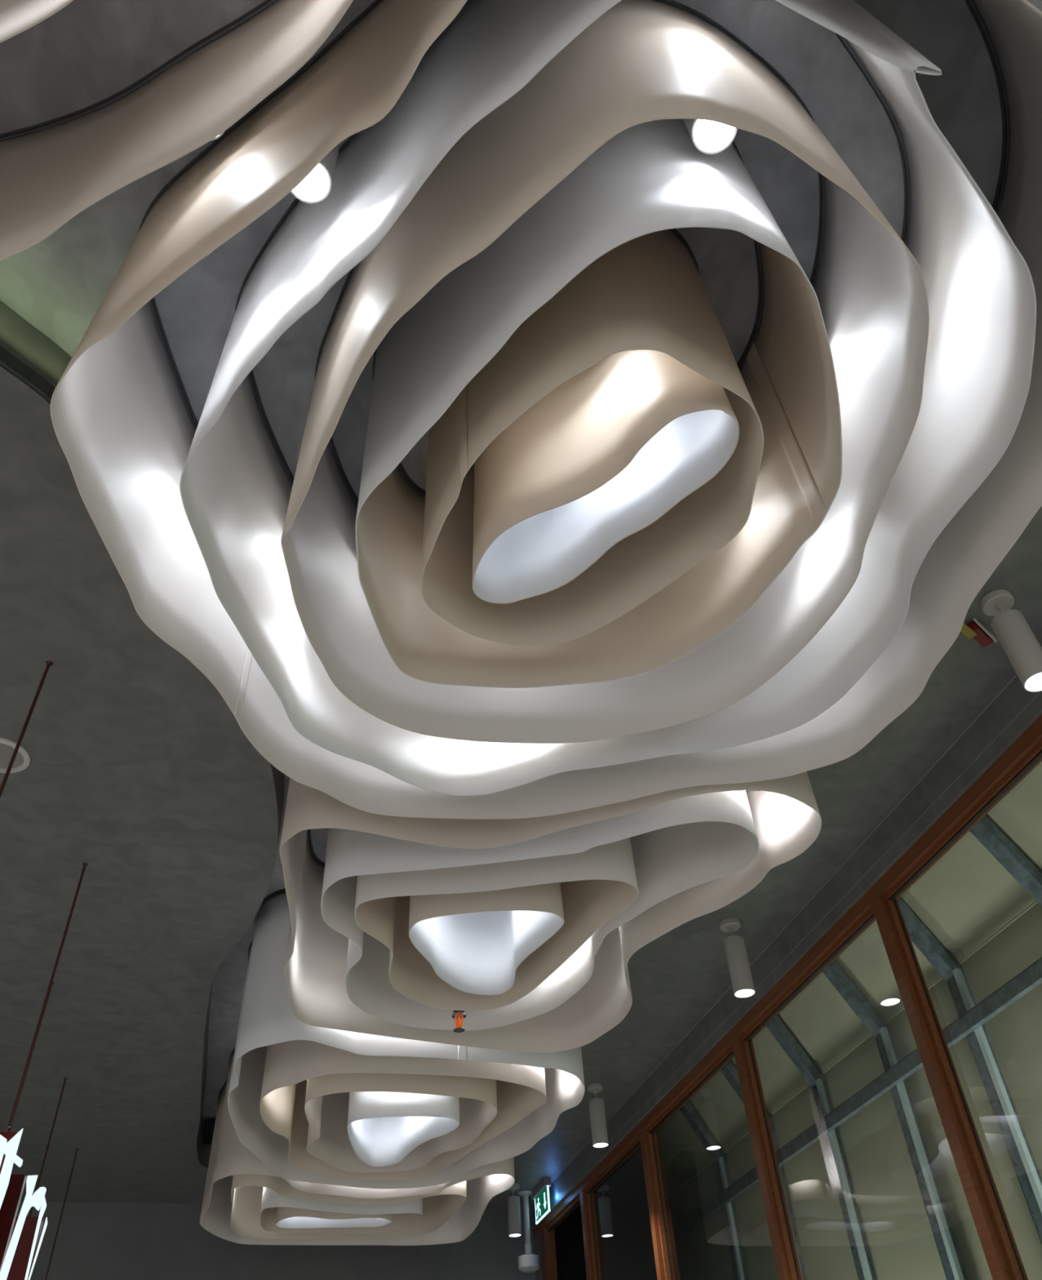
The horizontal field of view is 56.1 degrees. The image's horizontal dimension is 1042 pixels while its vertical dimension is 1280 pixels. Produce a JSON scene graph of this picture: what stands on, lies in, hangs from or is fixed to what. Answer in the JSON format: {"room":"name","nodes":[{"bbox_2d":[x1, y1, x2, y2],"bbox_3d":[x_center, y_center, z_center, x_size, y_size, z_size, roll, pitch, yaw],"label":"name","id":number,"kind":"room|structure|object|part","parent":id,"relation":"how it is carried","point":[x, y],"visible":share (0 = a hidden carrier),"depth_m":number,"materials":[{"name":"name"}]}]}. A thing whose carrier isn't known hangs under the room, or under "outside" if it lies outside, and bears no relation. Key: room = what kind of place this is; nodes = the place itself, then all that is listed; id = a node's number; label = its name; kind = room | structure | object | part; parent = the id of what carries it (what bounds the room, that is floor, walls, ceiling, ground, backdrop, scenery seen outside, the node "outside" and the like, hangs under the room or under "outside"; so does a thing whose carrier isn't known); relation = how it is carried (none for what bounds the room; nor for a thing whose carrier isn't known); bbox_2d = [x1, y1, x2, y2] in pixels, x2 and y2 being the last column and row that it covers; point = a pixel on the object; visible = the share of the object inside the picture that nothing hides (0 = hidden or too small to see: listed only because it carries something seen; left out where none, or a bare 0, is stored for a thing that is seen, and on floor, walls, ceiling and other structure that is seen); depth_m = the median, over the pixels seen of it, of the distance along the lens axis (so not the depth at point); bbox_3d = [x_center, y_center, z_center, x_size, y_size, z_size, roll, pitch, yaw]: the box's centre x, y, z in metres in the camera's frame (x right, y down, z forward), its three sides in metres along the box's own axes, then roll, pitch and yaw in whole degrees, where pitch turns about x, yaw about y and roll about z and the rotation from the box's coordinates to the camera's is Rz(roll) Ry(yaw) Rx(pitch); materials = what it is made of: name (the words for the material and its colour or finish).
{"room":"restaurant","nodes":[
{"label":"restaurant","id":0,"kind":"room"},
{"bbox_2d":[16,1201,535,1279],"bbox_3d":[-2.807,5.967,7.996,13.500,5.600,0.120,8,-45,-12],"label":"wall","id":1,"kind":"structure","parent":0,"point":[95,1241],"depth_m":8.59,"materials":[{"name":"paint"}]},
{"bbox_2d":[533,1227,557,1279],"bbox_3d":[0.304,6.880,7.831,0.100,3.736,0.390,8,-45,-12],"label":"trim","id":2,"kind":"structure","parent":1,"relation":"attached to","point":[544,1243],"depth_m":8.88,"materials":[{"name":"brown wood"}]},
{"bbox_2d":[528,646,1041,1207],"bbox_3d":[1.931,0.316,4.117,0.007,0.005,15.220,8,-45,-12],"label":"trim","id":3,"kind":"structure","parent":1,"relation":"attached to","point":[1016,675],"depth_m":5.01,"materials":[{"name":"grey"}]},
{"bbox_2d":[529,675,1041,1231],"bbox_3d":[2.005,0.391,4.071,0.140,0.220,15.220,8,-45,-12],"label":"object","id":4,"kind":"structure","parent":1,"relation":"attached to","point":[1015,698],"depth_m":4.95,"materials":[{"name":"grey paint"}]},
{"bbox_2d":[530,690,1041,1223],"bbox_3d":[1.940,0.418,4.022,0.004,0.004,15.220,8,-45,-12],"label":"trim","id":5,"kind":"structure","parent":1,"relation":"attached to","point":[1041,691],"depth_m":4.90,"materials":[{"name":"grey"}]},
{"bbox_2d":[533,714,1041,1238],"bbox_3d":[2.013,0.498,3.969,0.100,0.096,15.220,8,-45,-12],"label":"window frame","id":6,"kind":"structure","parent":1,"relation":"attached to","point":[1029,744],"depth_m":4.97,"materials":[{"name":"brown wood"}]},
{"bbox_2d":[0,300,1041,1207],"bbox_3d":[-2.811,-0.424,3.178,9.780,0.260,15.220,8,-45,-12],"label":"ceiling","id":7,"kind":"structure","parent":0,"point":[140,771],"depth_m":4.61,"materials":[{"name":"grey paint"}]},
{"bbox_2d":[0,737,30,773],"bbox_3d":[-2.124,0.469,3.974,0.240,0.013,0.240,8,-45,-12],"label":"ceiling vent","id":8,"kind":"object","parent":7,"relation":"in","point":[22,760],"visible":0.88,"depth_m":3.99,"materials":[{"name":"grey paint"}]},
{"bbox_3d":[-2.124,0.467,3.976,0.192,0.001,0.192,8,-45,-12],"label":"plate","id":9,"kind":"part","parent":8,"relation":"part of","materials":[{"name":"grey metal"}]},
{"bbox_2d":[0,345,55,403],"bbox_3d":[-1.638,-0.912,2.606,0.156,0.056,1.838,-25,-47,21],"label":"ceiling trim","id":10,"kind":"structure","parent":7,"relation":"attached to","point":[9,362],"depth_m":2.78,"materials":[{"name":"grey"}]},
{"bbox_2d":[0,660,88,1279],"bbox_3d":[-2.518,2.659,4.958,0.356,1.800,5.766,8,-45,-12],"label":"hanging rod","id":11,"kind":"object","parent":7,"relation":"hanging from","point":[20,1236],"visible":1,"depth_m":4.33,"materials":[{"name":"grey"}]},
{"bbox_3d":[-2.253,2.332,3.852,0.300,0.730,0.050,8,-45,-12],"label":"panel","id":12,"kind":"part","parent":11,"relation":"part of","materials":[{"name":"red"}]},
{"bbox_3d":[-2.272,2.658,4.162,0.120,0.685,0.050,8,-45,-12],"label":"panel","id":13,"kind":"part","parent":11,"relation":"part of","materials":[{"name":"red metal"}]},
{"bbox_3d":[-2.530,3.170,4.695,0.260,0.700,0.050,8,-45,-12],"label":"panel","id":14,"kind":"part","parent":11,"relation":"part of","materials":[{"name":"red"}]},
{"bbox_3d":[-1.710,0.506,3.207,0.026,1.160,0.026,8,-45,-12],"label":"hanging rod","id":15,"kind":"part","parent":11,"relation":"part of","materials":[{"name":"brown metal"}]},
{"bbox_3d":[-2.588,2.500,4.930,0.026,1.600,0.026,8,-45,-12],"label":"hanging rod","id":16,"kind":"part","parent":11,"relation":"part of","materials":[{"name":"brown metal"}]},
{"bbox_3d":[-2.024,1.476,4.210,0.026,1.160,0.026,8,-45,-12],"label":"hanging rod","id":17,"kind":"part","parent":11,"relation":"part of","materials":[{"name":"brown metal"}]},
{"bbox_3d":[-2.986,3.494,5.952,0.026,1.600,0.026,8,-45,-12],"label":"hanging rod","id":18,"kind":"part","parent":11,"relation":"part of","materials":[{"name":"brown metal"}]},
{"bbox_3d":[-3.380,4.504,6.990,0.026,1.600,0.026,8,-45,-12],"label":"hanging rod","id":19,"kind":"part","parent":11,"relation":"part of","materials":[{"name":"brown metal"}]},
{"bbox_2d":[202,1120,215,1145],"bbox_3d":[-2.526,4.027,7.991,0.130,0.064,0.406,8,-45,-12],"label":"ceiling vent","id":20,"kind":"object","parent":7,"relation":"in","point":[209,1126],"visible":0.58,"depth_m":7.88,"materials":[{"name":"black metal"}]},
{"bbox_2d":[204,1120,213,1128],"bbox_3d":[-2.475,3.892,7.852,0.125,0.064,0.006,8,-45,-12],"label":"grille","id":21,"kind":"object","parent":20,"relation":"attached to","point":[207,1124],"depth_m":7.85,"materials":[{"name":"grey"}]},
{"bbox_2d":[507,1183,521,1236],"bbox_3d":[-0.062,5.070,8.705,0.112,0.400,0.112,8,-45,-12],"label":"spotlight","id":22,"kind":"object","parent":7,"relation":"hanging from","point":[513,1202],"visible":0.91,"depth_m":8.64,"materials":[{"name":"grey metal"}]},
{"bbox_2d":[518,1191,540,1272],"bbox_3d":[0.057,5.343,8.842,0.190,0.620,0.190,8,-45,-12],"label":"ceiling camera","id":23,"kind":"object","parent":7,"relation":"hanging from","point":[529,1262],"visible":1,"depth_m":8.71,"materials":[{"name":"grey paint"}]},
{"bbox_2d":[531,1177,551,1224],"bbox_3d":[0.186,5.054,8.807,0.060,0.262,0.480,8,-45,-12],"label":"exit sign","id":24,"kind":"object","parent":7,"relation":"hanging from","point":[540,1194],"visible":1,"depth_m":8.77,"materials":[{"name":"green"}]},
{"bbox_3d":[0.190,5.065,8.784,0.008,0.190,0.420,8,-45,-12],"label":"panel","id":25,"kind":"part","parent":24,"relation":"part of","materials":[{"name":"teal plastic"}]},
{"bbox_2d":[587,1083,608,1147],"bbox_3d":[0.546,3.381,6.965,0.112,0.400,0.112,8,-45,-12],"label":"spotlight","id":26,"kind":"object","parent":7,"relation":"hanging from","point":[597,1105],"visible":1,"depth_m":6.91,"materials":[{"name":"grey metal"}]},
{"bbox_3d":[0.539,3.284,7.058,0.024,0.070,0.012,8,-45,-12],"label":"stem","id":27,"kind":"part","parent":26,"relation":"part of","materials":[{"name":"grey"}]},
{"bbox_2d":[720,917,755,998],"bbox_3d":[1.154,1.693,5.225,0.112,0.400,0.112,8,-45,-12],"label":"spotlight","id":28,"kind":"object","parent":7,"relation":"hanging from","point":[742,980],"visible":1,"depth_m":5.17,"materials":[{"name":"grey metal"}]},
{"bbox_3d":[1.147,1.595,5.317,0.024,0.070,0.012,8,-45,-12],"label":"stem","id":29,"kind":"part","parent":28,"relation":"part of","materials":[{"name":"grey metal"}]},
{"bbox_2d":[960,617,997,647],"bbox_3d":[1.602,-0.064,3.654,0.427,0.081,0.079,14,-46,-18],"label":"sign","id":30,"kind":"object","parent":7,"relation":"attached to","point":[975,629],"visible":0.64,"depth_m":3.69,"materials":[{"name":"red"}]},
{"bbox_2d":[980,589,1041,692],"bbox_3d":[1.764,-0.003,3.477,0.112,0.400,0.112,8,-45,-12],"label":"spotlight","id":31,"kind":"object","parent":7,"relation":"hanging from","point":[1022,647],"visible":1,"depth_m":3.43,"materials":[{"name":"grey metal"}]},
{"bbox_3d":[1.758,-0.100,3.570,0.024,0.070,0.012,8,-45,-12],"label":"stem","id":32,"kind":"part","parent":31,"relation":"part of","materials":[{"name":"grey metal"}]},
{"bbox_2d":[0,0,1041,1125],"bbox_3d":[-1.258,0.516,4.518,5.600,0.080,12.000,8,-45,-12],"label":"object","id":33,"kind":"structure","parent":0,"point":[86,52],"depth_m":2.70,"materials":[{"name":"grey paint"}]},
{"bbox_2d":[0,0,73,43],"bbox_3d":[-0.997,-1.707,1.511,1.344,0.851,1.369,8,-45,-12],"label":"ring","id":34,"kind":"object","parent":33,"relation":"hanging from","point":[16,16],"visible":1,"depth_m":1.73,"materials":[{"name":"beige"}]},
{"bbox_2d":[0,0,353,260],"bbox_3d":[-1.072,-1.706,1.507,2.001,0.851,2.220,8,-45,-12],"label":"ring","id":35,"kind":"object","parent":33,"relation":"hanging from","point":[52,171],"visible":1,"depth_m":2.08,"materials":[{"name":"beige"}]},
{"bbox_2d":[211,131,224,140],"bbox_3d":[-0.750,-1.333,2.397,0.112,0.300,0.112,8,-45,-12],"label":"spotlight","id":36,"kind":"object","parent":33,"relation":"hanging from","point":[222,133],"visible":0.02,"depth_m":2.33,"materials":[{"name":"grey"}]},
{"bbox_2d":[291,142,340,203],"bbox_3d":[-0.486,-1.200,2.352,0.112,0.480,0.112,8,-45,-12],"label":"spotlight","id":37,"kind":"object","parent":33,"relation":"hanging from","point":[316,186],"visible":0.27,"depth_m":2.20,"materials":[{"name":"grey"}]},
{"bbox_2d":[275,1207,392,1228],"bbox_3d":[-1.398,3.985,7.497,0.841,0.852,0.344,8,-45,-12],"label":"ring","id":38,"kind":"object","parent":33,"relation":"hanging from","point":[286,1217],"visible":0.09,"depth_m":7.27,"materials":[{"name":"beige"}]},
{"bbox_2d":[259,1186,422,1233],"bbox_3d":[-1.344,3.951,7.466,1.182,0.851,0.731,8,-45,-12],"label":"ring","id":39,"kind":"object","parent":33,"relation":"hanging from","point":[405,1215],"visible":0.09,"depth_m":7.14,"materials":[{"name":"white"}]},
{"bbox_2d":[230,1173,466,1239],"bbox_3d":[-1.302,3.843,7.355,1.631,0.851,1.412,8,-45,-12],"label":"ring","id":40,"kind":"object","parent":33,"relation":"hanging from","point":[246,1191],"visible":0.14,"depth_m":7.40,"materials":[{"name":"beige"}]},
{"bbox_2d":[200,1048,515,1245],"bbox_3d":[-1.252,3.789,7.302,2.078,0.851,1.978,8,-45,-12],"label":"ring","id":41,"kind":"object","parent":33,"relation":"hanging from","point":[229,1157],"visible":0.27,"depth_m":7.05,"materials":[{"name":"beige fabric"}]},
{"bbox_2d":[304,1072,497,1173],"bbox_3d":[-0.798,2.655,6.136,1.109,0.851,1.489,8,-45,-12],"label":"ring","id":42,"kind":"object","parent":33,"relation":"hanging from","point":[327,1096],"visible":0.19,"depth_m":5.95,"materials":[{"name":"beige fabric"}]},
{"bbox_2d":[259,1040,546,1181],"bbox_3d":[-0.794,2.625,6.104,1.582,0.851,1.948,8,-45,-12],"label":"ring","id":43,"kind":"object","parent":33,"relation":"hanging from","point":[521,1089],"visible":0.19,"depth_m":5.49,"materials":[{"name":"beige fabric"}]},
{"bbox_2d":[346,1091,459,1166],"bbox_3d":[-0.783,2.741,6.227,0.653,0.852,0.979,8,-45,-12],"label":"ring","id":44,"kind":"object","parent":33,"relation":"hanging from","point":[384,1127],"visible":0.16,"depth_m":5.95,"materials":[{"name":"white fabric"}]},
{"bbox_2d":[227,888,585,1188],"bbox_3d":[-0.755,2.557,6.035,1.957,0.852,2.500,8,-45,-12],"label":"ring","id":45,"kind":"object","parent":33,"relation":"hanging from","point":[267,1016],"visible":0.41,"depth_m":5.29,"materials":[{"name":"white fabric"}]},
{"bbox_2d":[452,1010,466,1032],"bbox_3d":[-0.313,1.498,4.901,0.068,0.915,0.068,8,-45,-12],"label":"sprinkler","id":46,"kind":"object","parent":33,"relation":"hanging from","point":[457,1015],"visible":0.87,"depth_m":4.61,"materials":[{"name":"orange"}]},
{"bbox_3d":[-0.292,1.805,4.611,0.018,0.054,0.018,8,-45,-12],"label":"bulb","id":47,"kind":"part","parent":46,"relation":"part of","materials":[{"name":"orange glass"}]},
{"bbox_2d":[408,882,564,995],"bbox_3d":[-0.219,1.026,4.455,0.617,0.852,0.812,8,-45,-12],"label":"ring","id":48,"kind":"object","parent":33,"relation":"hanging from","point":[477,943],"visible":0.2,"depth_m":4.36,"materials":[{"name":"beige plastic"}]},
{"bbox_2d":[354,837,639,1010],"bbox_3d":[-0.211,0.991,4.420,1.084,0.851,1.278,8,-45,-12],"label":"ring","id":49,"kind":"object","parent":33,"relation":"hanging from","point":[598,883],"visible":0.18,"depth_m":4.07,"materials":[{"name":"white fabric"}]},
{"bbox_2d":[320,790,759,1030],"bbox_3d":[-0.079,0.929,4.364,1.578,0.851,1.965,8,-45,-12],"label":"ring","id":50,"kind":"object","parent":33,"relation":"hanging from","point":[679,845],"visible":0.29,"depth_m":3.92,"materials":[{"name":"white fabric"}]},
{"bbox_2d":[50,0,1041,819],"bbox_3d":[0.119,-0.583,2.779,2.481,0.852,2.720,8,-45,-12],"label":"ring","id":51,"kind":"object","parent":33,"relation":"hanging from","point":[125,423],"visible":0.44,"depth_m":2.66,"materials":[{"name":"beige"}]},
{"bbox_2d":[279,771,822,1053],"bbox_3d":[-0.084,0.936,4.370,1.930,0.852,2.401,8,-45,-12],"label":"ring","id":52,"kind":"object","parent":33,"relation":"hanging from","point":[787,818],"visible":0.21,"depth_m":4.13,"materials":[{"name":"beige"}]},
{"bbox_2d":[420,228,764,645],"bbox_3d":[0.137,-0.604,2.758,0.684,0.852,0.990,30,-53,-30],"label":"ring","id":53,"kind":"object","parent":33,"relation":"hanging from","point":[647,292],"visible":0.48,"depth_m":2.53,"materials":[{"name":"beige"}]},
{"bbox_2d":[355,119,842,688],"bbox_3d":[0.170,-0.636,2.727,1.161,0.852,1.461,8,-45,-12],"label":"ring","id":54,"kind":"object","parent":33,"relation":"hanging from","point":[651,176],"visible":0.49,"depth_m":2.60,"materials":[{"name":"white plastic"}]},
{"bbox_2d":[280,0,929,743],"bbox_3d":[0.170,-0.611,2.755,1.527,0.851,1.895,8,-45,-12],"label":"ring","id":55,"kind":"object","parent":33,"relation":"hanging from","point":[641,61],"visible":0.65,"depth_m":2.49,"materials":[{"name":"beige plastic"}]},
{"bbox_2d":[472,350,739,604],"bbox_3d":[0.178,-0.616,2.749,0.821,0.852,0.253,-31,-49,25],"label":"ring","id":56,"kind":"object","parent":33,"relation":"hanging from","point":[606,453],"visible":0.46,"depth_m":2.57,"materials":[{"name":"beige"}]},
{"bbox_2d":[179,0,1036,795],"bbox_3d":[0.149,-0.584,2.781,1.993,0.851,2.411,8,-45,-12],"label":"ring","id":57,"kind":"object","parent":33,"relation":"hanging from","point":[237,480],"visible":0.58,"depth_m":2.57,"materials":[{"name":"white"}]},
{"bbox_2d":[683,119,737,154],"bbox_3d":[0.410,-1.293,2.305,0.112,0.500,0.112,8,-45,-12],"label":"spotlight","id":58,"kind":"object","parent":33,"relation":"hanging from","point":[709,137],"visible":0.3,"depth_m":2.15,"materials":[{"name":"grey"}]},
{"bbox_2d":[627,761,1041,1199],"bbox_3d":[2.770,-0.066,4.780,0.860,1.380,15.220,8,-45,-12],"label":"ceiling","id":59,"kind":"structure","parent":0,"point":[966,897],"depth_m":6.50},
{"bbox_2d":[665,901,1037,1199],"bbox_3d":[3.171,0.485,4.386,0.005,0.008,15.220,8,-45,-12],"label":"trim","id":60,"kind":"structure","parent":59,"relation":"attached to","point":[1036,902],"depth_m":6.67,"materials":[{"name":"beige"}]},
{"bbox_2d":[665,902,1041,1279],"bbox_3d":[3.297,1.939,3.019,0.050,4.000,15.220,8,-45,-12],"label":"wall","id":61,"kind":"structure","parent":0,"point":[901,1242],"depth_m":6.22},
{"bbox_2d":[969,815,1041,906],"bbox_3d":[2.520,2.248,4.248,0.852,5.317,0.135,8,-45,-12],"label":"beam","id":62,"kind":"structure","parent":0,"point":[985,831],"depth_m":5.33,"materials":[{"name":"metal"}]},
{"bbox_3d":[-0.800,2.836,0.718,13.500,0.050,15.220,8,-45,-12],"label":"floor","id":63,"kind":"structure","parent":0,"visible":0},
{"bbox_2d":[579,1190,601,1279],"bbox_3d":[0.639,5.952,6.874,0.100,3.736,0.129,8,-45,-12],"label":"trim","id":64,"kind":"structure","parent":63,"relation":"on","point":[593,1265],"depth_m":7.89,"materials":[{"name":"brown wood"}]},
{"bbox_2d":[639,1129,675,1279],"bbox_3d":[1.010,4.922,5.812,0.100,3.736,0.129,8,-45,-12],"label":"trim","id":65,"kind":"structure","parent":63,"relation":"on","point":[650,1152],"depth_m":6.72,"materials":[{"name":"brown wood"}]},
{"bbox_2d":[680,1100,748,1279],"bbox_3d":[1.408,5.334,7.429,0.852,5.317,0.135,8,-45,-12],"label":"metal beam","id":66,"kind":"structure","parent":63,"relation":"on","point":[720,1159],"depth_m":8.25,"materials":[{"name":"metal"}]},
{"bbox_2d":[720,1060,807,1279],"bbox_3d":[1.637,4.699,6.775,0.852,5.317,0.135,8,-45,-12],"label":"metal beam","id":67,"kind":"structure","parent":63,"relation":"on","point":[729,1070],"depth_m":7.61,"materials":[{"name":"metal"}]},
{"bbox_2d":[732,1036,803,1279],"bbox_3d":[1.425,3.767,4.622,0.100,3.736,0.129,8,-45,-12],"label":"trim","id":68,"kind":"structure","parent":63,"relation":"on","point":[784,1246],"depth_m":5.39,"materials":[{"name":"brown wood"}]},
{"bbox_2d":[766,1015,876,1279],"bbox_3d":[1.856,4.091,6.148,0.852,5.317,0.135,8,-45,-12],"label":"metal beam","id":69,"kind":"structure","parent":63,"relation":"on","point":[859,1245],"depth_m":6.75,"materials":[{"name":"metal"}]},
{"bbox_2d":[822,960,968,1279],"bbox_3d":[2.082,3.463,5.501,0.852,5.317,0.135,8,-45,-12],"label":"metal beam","id":70,"kind":"structure","parent":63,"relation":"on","point":[946,1242],"depth_m":6.02,"materials":[{"name":"metal"}]},
{"bbox_2d":[871,896,1028,1279],"bbox_3d":[1.841,2.612,3.432,0.100,3.736,0.129,8,-45,-12],"label":"window mullion","id":71,"kind":"structure","parent":63,"relation":"on","point":[1002,1253],"depth_m":4.05,"materials":[{"name":"brown wood"}]},
{"bbox_2d":[897,897,1041,1244],"bbox_3d":[2.294,2.876,4.895,0.852,5.317,0.135,8,-45,-12],"label":"metal beam","id":72,"kind":"structure","parent":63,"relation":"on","point":[1022,1157],"depth_m":5.44,"materials":[{"name":"metal"}]},
{"bbox_3d":[2.358,-0.057,4.628,0.700,1.600,15.220,8,-45,-12],"label":"wall cap","id":73,"kind":"object","parent":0,"visible":0},
{"bbox_2d":[555,1159,657,1279],"bbox_3d":[0.756,6.358,7.504,0.500,4.000,1.310,8,-45,-12],"label":"window pane","id":74,"kind":"structure","parent":73,"relation":"attached to","point":[624,1234],"depth_m":8.16,"materials":[{"name":"black"}]},
{"bbox_3d":[3.196,0.370,2.312,0.852,5.317,0.135,8,-45,-12],"label":"portal","id":75,"kind":"object","parent":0,"visible":0},
{"bbox_2d":[681,957,1041,1232],"bbox_3d":[3.186,0.464,3.823,0.042,0.085,14.200,8,-45,-12],"label":"metal beam","id":76,"kind":"structure","parent":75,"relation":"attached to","point":[1031,977],"depth_m":6.29,"materials":[{"name":"grey metal"}]}
]}

